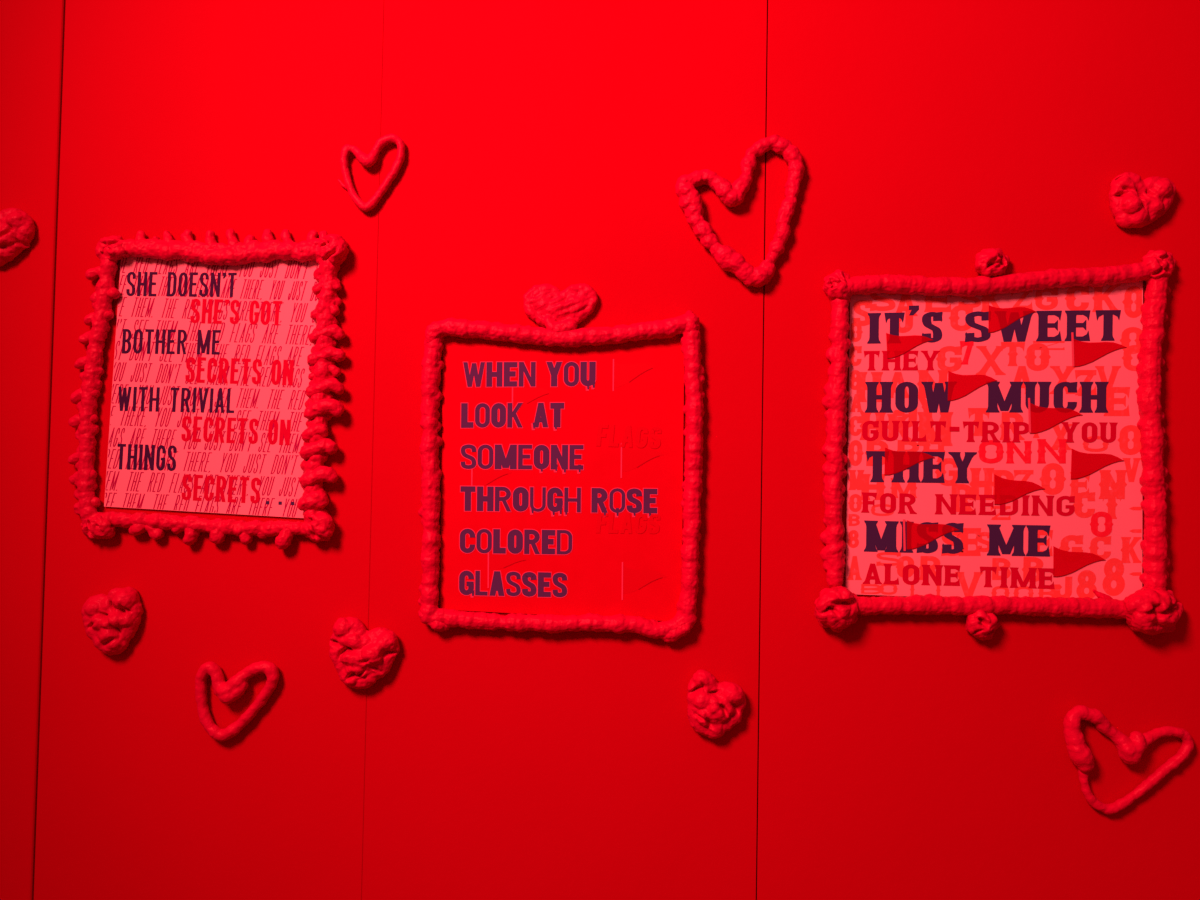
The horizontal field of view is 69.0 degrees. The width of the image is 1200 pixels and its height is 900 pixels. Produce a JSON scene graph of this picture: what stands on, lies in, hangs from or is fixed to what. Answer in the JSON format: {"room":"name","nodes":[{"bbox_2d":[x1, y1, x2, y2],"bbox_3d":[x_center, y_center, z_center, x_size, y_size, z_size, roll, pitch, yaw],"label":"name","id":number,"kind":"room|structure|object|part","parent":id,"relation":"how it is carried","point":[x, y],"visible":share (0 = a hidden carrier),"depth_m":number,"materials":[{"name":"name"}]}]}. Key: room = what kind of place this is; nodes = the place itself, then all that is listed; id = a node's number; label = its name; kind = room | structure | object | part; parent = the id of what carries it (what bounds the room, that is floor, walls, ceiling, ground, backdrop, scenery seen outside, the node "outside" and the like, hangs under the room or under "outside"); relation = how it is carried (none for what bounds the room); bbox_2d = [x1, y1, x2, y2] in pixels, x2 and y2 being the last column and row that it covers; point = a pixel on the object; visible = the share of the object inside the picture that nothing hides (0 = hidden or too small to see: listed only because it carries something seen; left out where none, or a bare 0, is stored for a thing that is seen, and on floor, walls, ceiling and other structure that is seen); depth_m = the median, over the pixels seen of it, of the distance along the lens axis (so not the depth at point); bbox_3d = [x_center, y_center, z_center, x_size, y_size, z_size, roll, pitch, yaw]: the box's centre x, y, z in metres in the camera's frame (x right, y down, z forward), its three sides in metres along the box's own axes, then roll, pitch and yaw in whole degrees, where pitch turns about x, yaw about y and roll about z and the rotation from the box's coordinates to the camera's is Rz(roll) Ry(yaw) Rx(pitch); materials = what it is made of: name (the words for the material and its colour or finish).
{"room":"museum","nodes":[
{"label":"museum","id":0,"kind":"room"},
{"bbox_2d":[0,0,1199,899],"bbox_3d":[-0.318,0.221,0.921,5.385,2.600,0.102,1,-2,0],"label":"wall","id":1,"kind":"structure","parent":0,"point":[546,141],"depth_m":0.96,"materials":[{"name":"red paint"}]},
{"bbox_2d":[0,208,35,265],"bbox_3d":[-0.660,-0.234,0.952,0.076,0.065,0.027,1,-2,0],"label":"heart","id":2,"kind":"object","parent":1,"relation":"attached to","point":[17,228],"visible":1,"depth_m":0.95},
{"bbox_2d":[81,587,143,654],"bbox_3d":[-0.529,0.185,0.941,0.064,0.075,0.027,1,-2,0],"label":"heart","id":3,"kind":"object","parent":1,"relation":"attached to","point":[112,620],"visible":1,"depth_m":0.94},
{"bbox_2d":[68,228,348,548],"bbox_3d":[-0.428,-0.070,0.949,0.300,0.352,0.026,1,-2,0],"label":"framed poster","id":4,"kind":"object","parent":1,"relation":"attached to","point":[225,372],"visible":1,"depth_m":0.96,"materials":[{"name":"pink paper"}]},
{"bbox_2d":[195,661,278,740],"bbox_3d":[-0.393,0.271,0.941,0.090,0.087,0.020,1,-2,0],"label":"heart","id":5,"kind":"object","parent":1,"relation":"attached to","point":[231,690],"visible":1,"depth_m":0.94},
{"bbox_2d":[329,617,399,688],"bbox_3d":[-0.255,0.220,0.939,0.077,0.078,0.030,1,-2,0],"label":"heart","id":6,"kind":"object","parent":1,"relation":"attached to","point":[360,657],"visible":1,"depth_m":0.94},
{"bbox_2d":[338,133,404,211],"bbox_3d":[-0.253,-0.305,0.961,0.074,0.087,0.016,1,-2,0],"label":"heart","id":7,"kind":"object","parent":1,"relation":"attached to","point":[367,160],"visible":1,"depth_m":0.96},
{"bbox_2d":[418,283,704,642],"bbox_3d":[-0.042,0.011,0.949,0.311,0.390,0.021,1,-2,0],"label":"framed poster","id":8,"kind":"object","parent":1,"relation":"attached to","point":[564,502],"visible":1,"depth_m":0.95,"materials":[{"name":"red paper"}]},
{"bbox_2d":[687,669,745,738],"bbox_3d":[0.126,0.275,0.939,0.064,0.074,0.027,1,-2,0],"label":"heart","id":9,"kind":"object","parent":1,"relation":"attached to","point":[714,707],"visible":1,"depth_m":0.94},
{"bbox_2d":[675,134,804,286],"bbox_3d":[0.153,-0.263,0.957,0.142,0.170,0.022,1,-2,0],"label":"heart","id":10,"kind":"object","parent":1,"relation":"attached to","point":[733,194],"visible":1,"depth_m":0.95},
{"bbox_2d":[814,248,1183,640],"bbox_3d":[0.434,-0.008,0.941,0.401,0.430,0.039,1,-2,0],"label":"framed poster","id":11,"kind":"object","parent":1,"relation":"attached to","point":[1006,441],"visible":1,"depth_m":0.96,"materials":[{"name":"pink paper"}]},
{"bbox_3d":[0.414,0.189,0.942,0.039,0.036,0.025,1,-2,0],"label":"knob","id":12,"kind":"part","parent":11,"relation":"part of","materials":[{"name":"red paint"}]},
{"bbox_3d":[0.429,-0.205,0.953,0.042,0.035,0.026,1,-2,0],"label":"knob","id":13,"kind":"part","parent":11,"relation":"part of","materials":[{"name":"red paint"}]},
{"bbox_2d":[1063,705,1193,814],"bbox_3d":[0.571,0.335,0.940,0.141,0.117,0.025,1,-2,0],"label":"heart","id":14,"kind":"object","parent":1,"relation":"attached to","point":[1130,749],"visible":1,"depth_m":0.94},
{"bbox_2d":[1109,172,1175,227],"bbox_3d":[0.597,-0.275,0.954,0.072,0.062,0.028,1,-2,0],"label":"heart","id":15,"kind":"object","parent":1,"relation":"attached to","point":[1135,202],"visible":1,"depth_m":0.95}
]}

